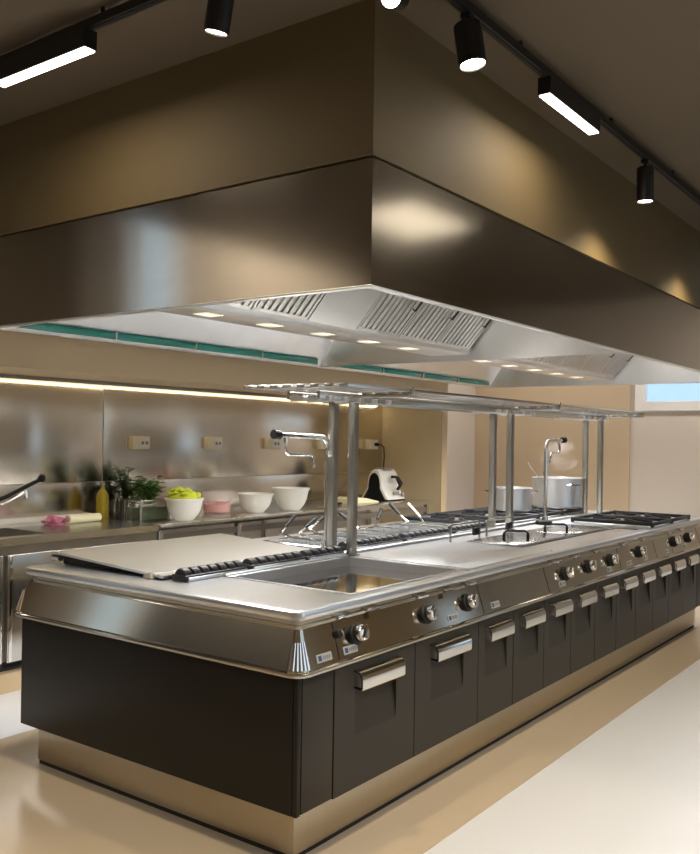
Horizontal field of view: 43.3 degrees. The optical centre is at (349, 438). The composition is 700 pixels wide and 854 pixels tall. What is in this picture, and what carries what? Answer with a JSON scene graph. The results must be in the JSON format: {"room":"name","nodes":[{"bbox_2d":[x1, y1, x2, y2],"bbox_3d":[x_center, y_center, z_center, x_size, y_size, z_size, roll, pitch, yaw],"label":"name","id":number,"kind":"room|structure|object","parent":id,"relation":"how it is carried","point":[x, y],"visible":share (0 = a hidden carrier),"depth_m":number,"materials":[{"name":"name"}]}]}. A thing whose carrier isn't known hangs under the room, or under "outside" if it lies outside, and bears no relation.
{"room":"commercial kitchen","nodes":[
{"label":"commercial kitchen","id":0,"kind":"room"},
{"bbox_2d":[0,330,446,394],"bbox_3d":[-0.858,-1.026,7.143,0.800,1.265,5.170,1,0,36],"label":"bulkhead","id":1,"kind":"object","parent":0,"point":[28,354],"visible":0.06,"depth_m":5.97,"materials":[{"name":"beige laminate"}]},
{"bbox_2d":[0,374,286,398],"bbox_3d":[-1.171,-0.395,7.360,0.026,0.033,5.140,1,0,36],"label":"strip light","id":2,"kind":"object","parent":1,"relation":"attached to","point":[2,376],"visible":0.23,"depth_m":6.68,"materials":[{"name":"glowing white light-emitting plastic"}]},
{"bbox_2d":[7,383,475,538],"bbox_3d":[-0.624,-0.079,8.282,0.150,3.150,7.300,1,0,36],"label":"wall","id":3,"kind":"structure","parent":0,"point":[461,425],"depth_m":10.74,"materials":[{"name":"paint"}]},
{"bbox_2d":[0,482,99,518],"bbox_3d":[-2.281,0.439,5.902,0.011,0.259,1.501,1,0,36],"label":"backsplash","id":4,"kind":"structure","parent":3,"relation":"attached to","point":[78,497],"depth_m":6.16,"materials":[{"name":"metal"}]},
{"bbox_2d":[0,379,102,484],"bbox_3d":[-2.273,-0.055,5.902,0.011,0.720,1.501,1,0,36],"label":"backsplash","id":5,"kind":"structure","parent":3,"relation":"attached to","point":[52,430],"depth_m":6.14,"materials":[{"name":"metal"}]},
{"bbox_2d":[103,472,369,515],"bbox_3d":[-0.749,0.462,7.986,0.011,0.259,3.656,1,0,36],"label":"backsplash","id":6,"kind":"structure","parent":3,"relation":"attached to","point":[223,489],"depth_m":7.71,"materials":[{"name":"metal"}]},
{"bbox_2d":[102,386,382,480],"bbox_3d":[-0.742,-0.031,7.986,0.011,0.720,3.656,1,0,36],"label":"backsplash","id":7,"kind":"structure","parent":3,"relation":"attached to","point":[177,423],"depth_m":7.46,"materials":[{"name":"metal"}]},
{"bbox_2d":[129,436,149,448],"bbox_3d":[-1.610,0.030,6.747,0.058,0.100,0.170,1,0,36],"label":"wall outlet","id":8,"kind":"object","parent":7,"relation":"attached to","point":[135,442],"visible":1,"depth_m":6.71,"materials":[{"name":"white plastic"}]},
{"bbox_2d":[204,437,222,448],"bbox_3d":[-1.142,0.038,7.383,0.058,0.100,0.170,1,0,36],"label":"wall outlet","id":9,"kind":"object","parent":7,"relation":"attached to","point":[209,442],"visible":1,"depth_m":7.35,"materials":[{"name":"white plastic"}]},
{"bbox_2d":[264,438,280,448],"bbox_3d":[-0.701,0.044,7.983,0.058,0.100,0.170,1,0,36],"label":"wall outlet","id":10,"kind":"object","parent":7,"relation":"attached to","point":[269,443],"visible":0.93,"depth_m":7.94,"materials":[{"name":"white plastic"}]},
{"bbox_2d":[316,440,324,448],"bbox_3d":[-0.253,0.051,8.592,0.058,0.100,0.170,1,0,36],"label":"wall outlet","id":11,"kind":"object","parent":7,"relation":"attached to","point":[320,444],"visible":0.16,"depth_m":8.53,"materials":[{"name":"white plastic"}]},
{"bbox_2d":[365,440,377,448],"bbox_3d":[0.232,0.059,9.252,0.058,0.100,0.170,1,0,36],"label":"wall outlet","id":12,"kind":"object","parent":7,"relation":"attached to","point":[369,444],"visible":1,"depth_m":9.20,"materials":[{"name":"white plastic"}]},
{"bbox_2d":[375,443,384,466],"bbox_3d":[0.295,0.320,9.124,0.106,0.556,0.371,1,0,6],"label":"power cord","id":13,"kind":"object","parent":12,"relation":"attached to","point":[376,444],"visible":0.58,"depth_m":9.28,"materials":[{"name":"black plastic"}]},
{"bbox_2d":[0,0,699,231],"bbox_3d":[0.819,-1.682,4.260,6.900,0.100,12.100,1,0,36],"label":"ceiling","id":14,"kind":"structure","parent":0,"point":[637,62],"depth_m":3.72,"materials":[{"name":"paint"}]},
{"bbox_2d":[0,0,167,61],"bbox_3d":[-1.403,-1.633,3.721,3.560,0.068,0.036,1,0,36],"label":"track","id":15,"kind":"object","parent":14,"relation":"attached to","point":[131,7],"visible":0.79,"depth_m":3.38,"materials":[{"name":"black metal"}]},
{"bbox_2d":[0,27,96,87],"bbox_3d":[-1.263,-1.558,3.618,0.630,0.080,0.060,1,0,36],"label":"track light","id":16,"kind":"object","parent":15,"relation":"attached to","point":[82,42],"visible":1,"depth_m":3.56,"materials":[{"name":"black metal"}]},
{"bbox_2d":[0,46,94,87],"bbox_3d":[-1.263,-1.522,3.618,0.618,0.007,0.048,1,0,36],"label":"diffuser","id":17,"kind":"object","parent":16,"relation":"attached to","point":[68,54],"depth_m":3.58,"materials":[{"name":"white plastic"}]},
{"bbox_2d":[203,0,233,36],"bbox_3d":[-0.447,-1.486,3.021,0.121,0.200,0.094,1,0,36],"label":"track spotlight","id":18,"kind":"object","parent":15,"relation":"attached to","point":[218,16],"visible":1,"depth_m":2.99,"materials":[{"name":"black metal"}]},
{"bbox_2d":[446,0,699,205],"bbox_3d":[1.942,-1.581,5.308,0.036,0.068,6.480,1,0,36],"label":"track","id":19,"kind":"object","parent":14,"relation":"attached to","point":[489,26],"visible":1,"depth_m":3.82,"materials":[{"name":"black metal"}]},
{"bbox_2d":[380,0,408,10],"bbox_3d":[0.146,-1.468,2.839,0.074,0.217,0.149,1,0,16],"label":"track spotlight","id":20,"kind":"object","parent":19,"relation":"attached to","point":[394,5],"visible":1,"depth_m":2.80,"materials":[{"name":"black metal"}]},
{"bbox_2d":[453,10,486,72],"bbox_3d":[0.443,-1.469,3.250,0.128,0.206,0.105,1,0,36],"label":"track spotlight","id":21,"kind":"object","parent":19,"relation":"attached to","point":[468,33],"visible":1,"depth_m":3.21,"materials":[{"name":"black metal"}]},
{"bbox_2d":[538,75,599,134],"bbox_3d":[1.014,-1.523,4.047,0.060,0.080,0.590,1,0,36],"label":"track light","id":22,"kind":"object","parent":19,"relation":"attached to","point":[550,90],"visible":1,"depth_m":3.98,"materials":[{"name":"black metal"}]},
{"bbox_2d":[539,93,598,134],"bbox_3d":[1.013,-1.487,4.047,0.048,0.007,0.578,1,0,36],"label":"diffuser","id":23,"kind":"object","parent":22,"relation":"attached to","point":[557,101],"depth_m":4.02,"materials":[{"name":"white plastic"}]},
{"bbox_2d":[637,158,653,203],"bbox_3d":[1.645,-1.436,4.906,0.093,0.234,0.094,1,0,36],"label":"track spotlight","id":24,"kind":"object","parent":19,"relation":"attached to","point":[645,174],"visible":1,"depth_m":4.87,"materials":[{"name":"black metal"}]},
{"bbox_2d":[0,659,699,853],"bbox_3d":[-1.164,1.537,5.682,11.700,0.100,12.100,1,0,36],"label":"floor","id":25,"kind":"structure","parent":0,"point":[632,786],"depth_m":3.79,"materials":[{"name":"tile"}]},
{"bbox_2d":[0,513,158,694],"bbox_3d":[-2.010,1.004,5.624,0.766,0.940,1.375,1,0,36],"label":"counter","id":26,"kind":"object","parent":25,"relation":"on","point":[25,542],"visible":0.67,"depth_m":5.20,"materials":[{"name":"metal"}]},
{"bbox_2d":[0,474,45,504],"bbox_3d":[-2.226,0.394,5.441,0.688,0.342,0.159,1,0,-30],"label":"tap","id":27,"kind":"object","parent":26,"relation":"on","point":[41,478],"visible":1,"depth_m":5.53,"materials":[{"name":"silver metal"}]},
{"bbox_2d":[40,514,68,524],"bbox_3d":[-1.960,0.535,5.844,0.120,0.066,0.150,1,0,36],"label":"dishcloth","id":28,"kind":"object","parent":26,"relation":"on","point":[50,520],"visible":1,"depth_m":5.84,"materials":[{"name":"pink fabric"}]},
{"bbox_2d":[66,513,101,523],"bbox_3d":[-1.819,0.542,6.020,0.056,0.056,0.271,1,0,32],"label":"paper roll","id":29,"kind":"object","parent":26,"relation":"on","point":[91,517],"visible":0.98,"depth_m":6.00,"materials":[{"name":"beige paper"}]},
{"bbox_2d":[103,497,430,539],"bbox_3d":[-0.553,1.044,7.606,0.766,0.905,3.525,1,0,36],"label":"countertop","id":30,"kind":"structure","parent":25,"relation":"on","point":[236,515],"depth_m":6.92,"materials":[{"name":"metal"}]},
{"bbox_2d":[96,482,108,518],"bbox_3d":[-1.788,0.442,6.364,0.093,0.260,0.093,1,0,36],"label":"bottle","id":31,"kind":"object","parent":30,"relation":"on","point":[102,497],"visible":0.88,"depth_m":6.33,"materials":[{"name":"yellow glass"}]},
{"bbox_2d":[115,491,121,518],"bbox_3d":[-1.653,0.474,6.295,0.045,0.200,0.045,1,0,36],"label":"bottle","id":32,"kind":"object","parent":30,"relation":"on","point":[118,505],"visible":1,"depth_m":6.28,"materials":[{"name":"clear glass"}]},
{"bbox_2d":[112,467,142,516],"bbox_3d":[-1.644,0.389,6.531,0.221,0.369,0.228,1,0,4],"label":"herb plant","id":33,"kind":"object","parent":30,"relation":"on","point":[126,492],"visible":0.65,"depth_m":6.49,"materials":[{"name":"green plant"}]},
{"bbox_2d":[127,496,131,520],"bbox_3d":[-1.554,0.490,6.210,0.037,0.170,0.037,1,0,36],"label":"bottle","id":34,"kind":"object","parent":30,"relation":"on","point":[129,504],"visible":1,"depth_m":6.20,"materials":[{"name":"clear glass"}]},
{"bbox_2d":[124,498,170,520],"bbox_3d":[-1.457,0.506,6.343,0.182,0.142,0.282,1,0,36],"label":"trough","id":35,"kind":"object","parent":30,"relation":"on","point":[150,509],"visible":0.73,"depth_m":6.27,"materials":[{"name":"glass"}]},
{"bbox_2d":[128,475,165,500],"bbox_3d":[-1.457,0.365,6.334,0.235,0.207,0.276,1,0,36],"label":"herb plant","id":36,"kind":"object","parent":35,"relation":"in","point":[147,493],"visible":0.94,"depth_m":6.31,"materials":[{"name":"green plant"}]},
{"bbox_2d":[164,497,203,520],"bbox_3d":[-1.186,0.502,6.306,0.282,0.158,0.282,1,0,36],"label":"bowl","id":37,"kind":"object","parent":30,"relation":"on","point":[179,509],"visible":0.91,"depth_m":6.21,"materials":[{"name":"white ceramic"}]},
{"bbox_2d":[167,486,200,498],"bbox_3d":[-1.181,0.394,6.311,0.236,0.105,0.248,1,0,36],"label":"filling","id":38,"kind":"object","parent":37,"relation":"in","point":[179,492],"visible":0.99,"depth_m":6.23,"materials":[{"name":"green food"}]},
{"bbox_2d":[237,492,273,512],"bbox_3d":[-0.760,0.513,7.072,0.297,0.150,0.297,1,0,36],"label":"bowl","id":39,"kind":"object","parent":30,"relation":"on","point":[252,502],"visible":1,"depth_m":6.97,"materials":[{"name":"white ceramic"}]},
{"bbox_2d":[272,487,309,510],"bbox_3d":[-0.492,0.499,7.334,0.318,0.185,0.318,1,0,36],"label":"bowl","id":40,"kind":"object","parent":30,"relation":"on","point":[287,498],"visible":1,"depth_m":7.23,"materials":[{"name":"white ceramic"}]},
{"bbox_2d":[338,496,378,503],"bbox_3d":[0.076,0.571,8.294,0.220,0.060,0.400,1,0,36],"label":"folded towel","id":41,"kind":"object","parent":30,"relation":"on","point":[343,500],"visible":0.54,"depth_m":8.18,"materials":[{"name":"beige fabric"}]},
{"bbox_2d":[361,467,404,500],"bbox_3d":[0.345,0.446,8.741,0.370,0.318,0.314,1,0,36],"label":"mixer","id":42,"kind":"object","parent":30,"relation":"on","point":[383,482],"visible":0.98,"depth_m":8.65,"materials":[{"name":"white plastic"}]},
{"bbox_3d":[-1.048,0.499,6.949,0.252,0.168,0.252,1,0,36],"label":"tub","id":43,"kind":"object","parent":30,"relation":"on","visible":0},
{"bbox_2d":[203,501,230,511],"bbox_3d":[-1.049,0.530,6.949,0.216,0.078,0.216,1,0,36],"label":"sauce","id":44,"kind":"object","parent":43,"relation":"in","point":[214,506],"visible":1,"depth_m":6.87,"materials":[{"name":"pink food"}]},
{"bbox_2d":[0,606,699,853],"bbox_3d":[0.240,1.508,5.084,2.270,0.002,10.200,1,0,36],"label":"floor","id":45,"kind":"structure","parent":25,"relation":"on","point":[44,809],"depth_m":3.65,"materials":[{"name":"beige tile"}]},
{"bbox_2d":[38,609,694,853],"bbox_3d":[0.707,1.421,5.641,1.521,0.186,5.131,1,0,36],"label":"plinth","id":46,"kind":"object","parent":45,"relation":"on","point":[266,829],"visible":0.34,"depth_m":3.67,"materials":[{"name":"metal"}]},
{"bbox_2d":[332,643,414,798],"bbox_3d":[-0.523,1.068,3.898,1.636,0.482,0.550,1,0,36],"label":"base cabinet","id":47,"kind":"object","parent":45,"relation":"on","point":[373,697],"visible":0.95,"depth_m":3.41,"materials":[{"name":"black metal"}]},
{"bbox_2d":[300,670,333,814],"bbox_3d":[-0.123,1.071,3.145,0.020,0.480,0.177,1,0,36],"label":"filler panel","id":48,"kind":"object","parent":47,"relation":"attached to","point":[317,691],"visible":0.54,"depth_m":3.13,"materials":[{"name":"black metal"}]},
{"bbox_2d":[15,510,699,678],"bbox_3d":[0.729,0.702,5.634,1.734,0.277,5.316,1,0,36],"label":"countertop","id":49,"kind":"structure","parent":47,"relation":"on","point":[305,619],"depth_m":3.80,"materials":[{"name":"metal"}]},
{"bbox_2d":[21,618,301,818],"bbox_3d":[-0.833,1.063,3.540,1.632,0.486,0.024,1,0,36],"label":"end panel","id":50,"kind":"object","parent":49,"relation":"attached to","point":[233,731],"visible":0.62,"depth_m":3.42,"materials":[{"name":"black metal"}]},
{"bbox_2d":[142,567,187,578],"bbox_3d":[-0.793,0.578,3.816,0.059,0.028,0.225,1,0,36],"label":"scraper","id":51,"kind":"object","parent":49,"relation":"on","point":[149,575],"visible":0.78,"depth_m":3.73,"materials":[{"name":"metal"}]},
{"bbox_2d":[51,533,308,578],"bbox_3d":[-0.764,0.565,4.349,0.760,0.055,1.111,1,0,36],"label":"griddle cover","id":52,"kind":"object","parent":49,"relation":"on","point":[140,558],"visible":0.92,"depth_m":4.25,"materials":[{"name":"metal"}]},
{"bbox_2d":[244,557,304,569],"bbox_3d":[-0.361,0.586,4.159,0.086,0.025,0.380,1,0,36],"label":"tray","id":53,"kind":"object","parent":49,"relation":"on","point":[255,563],"depth_m":4.09,"materials":[{"name":"metal"}]},
{"bbox_2d":[270,430,327,547],"bbox_3d":[-0.247,0.278,4.624,0.068,0.645,0.480,1,0,36],"label":"tap","id":54,"kind":"object","parent":49,"relation":"on","point":[274,434],"visible":0.7,"depth_m":4.68,"materials":[{"name":"silver metal"}]},
{"bbox_2d":[262,515,339,547],"bbox_3d":[-0.258,0.582,5.082,0.517,0.243,0.359,1,0,36],"label":"basket","id":55,"kind":"object","parent":49,"relation":"on","point":[292,517],"visible":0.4,"depth_m":5.17,"materials":[{"name":"silver metal"}]},
{"bbox_2d":[302,551,344,559],"bbox_3d":[-0.147,0.590,4.449,0.086,0.025,0.300,1,0,36],"label":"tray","id":56,"kind":"object","parent":49,"relation":"on","point":[309,555],"depth_m":4.38,"materials":[{"name":"metal"}]},
{"bbox_2d":[292,517,361,548],"bbox_3d":[-0.120,0.596,5.245,0.487,0.220,0.264,1,0,36],"label":"basket","id":57,"kind":"object","parent":49,"relation":"on","point":[313,519],"visible":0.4,"depth_m":5.39,"materials":[{"name":"silver metal"}]},
{"bbox_2d":[308,515,383,544],"bbox_3d":[0.009,0.579,5.437,0.507,0.257,0.230,1,0,36],"label":"basket","id":58,"kind":"object","parent":49,"relation":"on","point":[321,518],"visible":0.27,"depth_m":5.51,"materials":[{"name":"silver metal"}]},
{"bbox_2d":[339,539,402,550],"bbox_3d":[0.116,0.594,4.950,0.086,0.025,0.540,1,0,36],"label":"grill grate","id":59,"kind":"object","parent":49,"relation":"on","point":[362,543],"depth_m":4.90,"materials":[{"name":"metal"}]},
{"bbox_2d":[338,511,418,534],"bbox_3d":[0.191,0.601,5.789,0.630,0.218,0.229,1,0,36],"label":"basket","id":60,"kind":"object","parent":49,"relation":"on","point":[340,513],"visible":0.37,"depth_m":5.85,"materials":[{"name":"silver metal"}]},
{"bbox_2d":[374,508,435,534],"bbox_3d":[0.367,0.600,5.957,0.546,0.227,0.230,1,0,36],"label":"basket","id":61,"kind":"object","parent":49,"relation":"on","point":[380,509],"visible":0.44,"depth_m":6.06,"materials":[{"name":"silver metal"}]},
{"bbox_2d":[407,503,424,524],"bbox_3d":[0.478,0.540,6.346,0.154,0.153,0.026,1,0,29],"label":"lever","id":62,"kind":"object","parent":49,"relation":"on","point":[409,505],"visible":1,"depth_m":6.34,"materials":[{"name":"silver metal"}]},
{"bbox_2d":[389,502,449,532],"bbox_3d":[0.487,0.588,6.155,0.588,0.254,0.209,1,0,36],"label":"basket","id":63,"kind":"object","parent":49,"relation":"on","point":[391,505],"visible":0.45,"depth_m":6.27,"materials":[{"name":"silver metal"}]},
{"bbox_2d":[400,532,448,540],"bbox_3d":[0.459,0.599,5.418,0.086,0.025,0.540,1,0,36],"label":"grill grate","id":64,"kind":"object","parent":49,"relation":"on","point":[407,536],"depth_m":5.31,"materials":[{"name":"metal"}]},
{"bbox_2d":[244,382,644,556],"bbox_3d":[0.947,0.185,5.759,0.639,0.867,4.100,1,0,36],"label":"overshelf","id":65,"kind":"object","parent":49,"relation":"on","point":[355,395],"visible":0.88,"depth_m":4.86,"materials":[{"name":"metal"}]},
{"bbox_2d":[449,520,480,541],"bbox_3d":[0.700,0.560,5.353,0.022,0.112,0.375,1,0,36],"label":"handle","id":66,"kind":"object","parent":49,"relation":"on","point":[475,531],"visible":1,"depth_m":5.41,"materials":[{"name":"metal"}]},
{"bbox_2d":[403,505,580,525],"bbox_3d":[1.208,0.601,7.040,0.656,0.045,1.886,1,0,36],"label":"gas hob","id":67,"kind":"object","parent":49,"relation":"in","point":[536,513],"visible":0.54,"depth_m":6.76,"materials":[{"name":"metal"}]},
{"bbox_2d":[484,486,537,511],"bbox_3d":[1.304,0.486,7.143,0.380,0.183,0.344,1,0,36],"label":"cooking pot","id":68,"kind":"object","parent":67,"relation":"on","point":[522,496],"visible":0.64,"depth_m":7.01,"materials":[{"name":"silver metal"}]},
{"bbox_2d":[532,476,583,508],"bbox_3d":[1.785,0.459,7.560,0.442,0.253,0.442,1,0,27],"label":"cooking pot","id":69,"kind":"object","parent":67,"relation":"on","point":[562,492],"visible":0.88,"depth_m":7.37,"materials":[{"name":"silver metal"}]},
{"bbox_2d":[486,516,512,536],"bbox_3d":[0.973,0.565,5.723,0.022,0.112,0.375,1,0,36],"label":"handle","id":70,"kind":"object","parent":49,"relation":"on","point":[509,525],"visible":1,"depth_m":5.78,"materials":[{"name":"metal"}]},
{"bbox_2d":[467,530,571,546],"bbox_3d":[1.063,0.586,5.458,0.340,0.066,0.780,1,0,36],"label":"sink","id":71,"kind":"object","parent":49,"relation":"on","point":[519,538],"visible":1,"depth_m":5.34,"materials":[{"name":"metal"}]},
{"bbox_2d":[535,520,551,524],"bbox_3d":[1.421,0.612,6.460,0.120,0.030,0.120,1,0,36],"label":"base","id":72,"kind":"object","parent":49,"relation":"on","point":[538,522],"visible":0.86,"depth_m":6.42,"materials":[{"name":"black metal"}]},
{"bbox_2d":[542,437,566,519],"bbox_3d":[1.549,0.306,6.688,0.068,0.645,0.380,1,0,36],"label":"tap","id":73,"kind":"object","parent":49,"relation":"on","point":[562,439],"visible":0.88,"depth_m":6.55,"materials":[{"name":"silver metal"}]},
{"bbox_2d":[526,523,609,535],"bbox_3d":[1.501,0.593,6.054,0.340,0.066,0.660,1,0,36],"label":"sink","id":74,"kind":"object","parent":49,"relation":"on","point":[559,528],"visible":0.95,"depth_m":5.97,"materials":[{"name":"metal"}]},
{"bbox_2d":[571,510,689,528],"bbox_3d":[2.183,0.616,6.813,0.616,0.045,0.936,1,0,36],"label":"gas hob","id":75,"kind":"object","parent":49,"relation":"in","point":[612,518],"visible":1,"depth_m":6.63,"materials":[{"name":"metal"}]},
{"bbox_2d":[413,622,477,756],"bbox_3d":[-0.195,1.073,4.344,1.636,0.482,0.550,1,0,36],"label":"base cabinet","id":76,"kind":"object","parent":45,"relation":"on","point":[446,664],"visible":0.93,"depth_m":3.85,"materials":[{"name":"black metal"}]},
{"bbox_2d":[477,610,514,722],"bbox_3d":[0.079,1.078,4.716,1.636,0.482,0.366,1,0,36],"label":"base cabinet","id":77,"kind":"object","parent":45,"relation":"on","point":[495,633],"visible":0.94,"depth_m":4.24,"materials":[{"name":"black metal"}]},
{"bbox_2d":[512,600,545,704],"bbox_3d":[0.298,1.081,5.014,1.636,0.482,0.366,1,0,36],"label":"base cabinet","id":78,"kind":"object","parent":45,"relation":"on","point":[528,636],"visible":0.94,"depth_m":4.54,"materials":[{"name":"black metal"}]},
{"bbox_2d":[543,591,572,687],"bbox_3d":[0.516,1.084,5.311,1.636,0.482,0.366,1,0,36],"label":"base cabinet","id":79,"kind":"object","parent":45,"relation":"on","point":[558,609],"visible":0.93,"depth_m":4.83,"materials":[{"name":"black metal"}]},
{"bbox_2d":[570,583,596,673],"bbox_3d":[0.735,1.088,5.609,1.636,0.482,0.366,1,0,36],"label":"base cabinet","id":80,"kind":"object","parent":45,"relation":"on","point":[584,598],"visible":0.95,"depth_m":5.13,"materials":[{"name":"black metal"}]},
{"bbox_2d":[594,576,618,661],"bbox_3d":[0.954,1.091,5.907,1.636,0.482,0.366,1,0,36],"label":"base cabinet","id":81,"kind":"object","parent":45,"relation":"on","point":[607,589],"visible":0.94,"depth_m":5.43,"materials":[{"name":"black metal"}]},
{"bbox_2d":[615,570,637,649],"bbox_3d":[1.173,1.095,6.204,1.636,0.482,0.366,1,0,36],"label":"base cabinet","id":82,"kind":"object","parent":45,"relation":"on","point":[627,582],"visible":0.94,"depth_m":5.73,"materials":[{"name":"black metal"}]},
{"bbox_2d":[635,564,655,639],"bbox_3d":[1.392,1.098,6.502,1.636,0.482,0.366,1,0,36],"label":"base cabinet","id":83,"kind":"object","parent":45,"relation":"on","point":[646,575],"visible":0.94,"depth_m":6.03,"materials":[{"name":"black metal"}]},
{"bbox_2d":[652,559,671,630],"bbox_3d":[1.611,1.101,6.800,1.636,0.482,0.366,1,0,36],"label":"base cabinet","id":84,"kind":"object","parent":45,"relation":"on","point":[662,568],"visible":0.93,"depth_m":6.33,"materials":[{"name":"black metal"}]},
{"bbox_2d":[668,554,685,622],"bbox_3d":[1.830,1.105,7.098,1.636,0.482,0.366,1,0,36],"label":"base cabinet","id":85,"kind":"object","parent":45,"relation":"on","point":[678,563],"visible":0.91,"depth_m":6.63,"materials":[{"name":"black metal"}]},
{"bbox_2d":[683,549,699,614],"bbox_3d":[2.049,1.108,7.395,1.636,0.482,0.366,1,0,36],"label":"base cabinet","id":86,"kind":"object","parent":45,"relation":"on","point":[692,558],"visible":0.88,"depth_m":6.93,"materials":[{"name":"black metal"}]},
{"bbox_2d":[696,548,699,606],"bbox_3d":[2.846,1.117,7.183,0.020,0.480,0.230,1,0,36],"label":"filler panel","id":87,"kind":"object","parent":86,"relation":"attached to","point":[698,549],"visible":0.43,"depth_m":7.12,"materials":[{"name":"black metal"}]},
{"bbox_2d":[0,0,699,305],"bbox_3d":[0.790,-1.345,6.353,2.523,0.575,5.797,1,0,36],"label":"soffit","id":88,"kind":"structure","parent":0,"point":[359,77],"depth_m":3.91,"materials":[{"name":"beige paint"}]},
{"bbox_2d":[0,157,699,387],"bbox_3d":[0.782,-0.795,6.353,2.529,0.480,5.803,1,0,36],"label":"extractor hood","id":89,"kind":"object","parent":88,"relation":"hanging from","point":[368,265],"visible":1,"depth_m":4.36,"materials":[{"name":"metal"}]},
{"bbox_2d":[195,312,222,316],"bbox_3d":[-0.703,-0.615,4.365,0.090,0.003,0.120,1,0,36],"label":"lamp","id":90,"kind":"object","parent":89,"relation":"on","point":[206,314],"depth_m":4.35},
{"bbox_2d":[256,323,281,326],"bbox_3d":[-0.430,-0.610,4.737,0.090,0.003,0.120,1,0,36],"label":"lamp","id":91,"kind":"object","parent":89,"relation":"on","point":[259,324],"depth_m":4.71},
{"bbox_2d":[310,333,333,335],"bbox_3d":[-0.157,-0.606,5.107,0.090,0.003,0.120,1,0,36],"label":"lamp","id":92,"kind":"object","parent":89,"relation":"on","point":[319,334],"depth_m":5.11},
{"bbox_2d":[357,341,379,343],"bbox_3d":[0.116,-0.602,5.478,0.090,0.003,0.120,1,0,36],"label":"lamp","id":93,"kind":"object","parent":89,"relation":"on","point":[367,342],"depth_m":5.49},
{"bbox_2d":[398,347,418,349],"bbox_3d":[0.388,-0.598,5.849,0.090,0.003,0.120,1,0,36],"label":"lamp","id":94,"kind":"object","parent":89,"relation":"on","point":[402,348],"depth_m":5.82,"materials":[{"name":"white"}]},
{"bbox_2d":[0,151,699,309],"bbox_3d":[0.786,-1.047,6.353,2.531,0.024,5.805,1,0,36],"label":"trim","id":95,"kind":"structure","parent":88,"relation":"attached to","point":[369,154],"depth_m":3.92,"materials":[{"name":"beige dark metal"}]},
{"bbox_2d":[380,407,440,522],"bbox_3d":[0.664,-0.059,9.283,0.740,3.150,0.100,1,0,36],"label":"wall niche","id":96,"kind":"object","parent":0,"point":[411,438],"visible":0.29,"depth_m":9.21,"materials":[{"name":"beige paint"}]},
{"bbox_2d":[440,383,447,511],"bbox_3d":[0.969,-0.055,9.060,0.015,3.150,0.108,1,0,36],"label":"trim","id":97,"kind":"structure","parent":96,"relation":"attached to","point":[444,414],"depth_m":9.05,"materials":[{"name":"beige laminate"}]},
{"bbox_2d":[629,385,699,516],"bbox_3d":[4.422,-0.001,9.195,6.900,3.150,0.150,1,0,36],"label":"wall","id":98,"kind":"structure","parent":0,"point":[664,445],"depth_m":9.77,"materials":[{"name":"paint"}]},
{"bbox_2d":[474,385,630,510],"bbox_3d":[2.383,-0.033,10.583,1.970,3.150,0.030,1,0,36],"label":"wall","id":99,"kind":"structure","parent":98,"relation":"attached to","point":[531,434],"depth_m":10.46,"materials":[{"name":"beige paint"}]},
{"bbox_2d":[635,383,699,410],"bbox_3d":[3.957,-0.748,9.459,1.760,0.892,0.110,1,0,36],"label":"window","id":100,"kind":"structure","parent":98,"relation":"in","point":[678,396],"depth_m":9.76,"materials":[{"name":"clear glass"}]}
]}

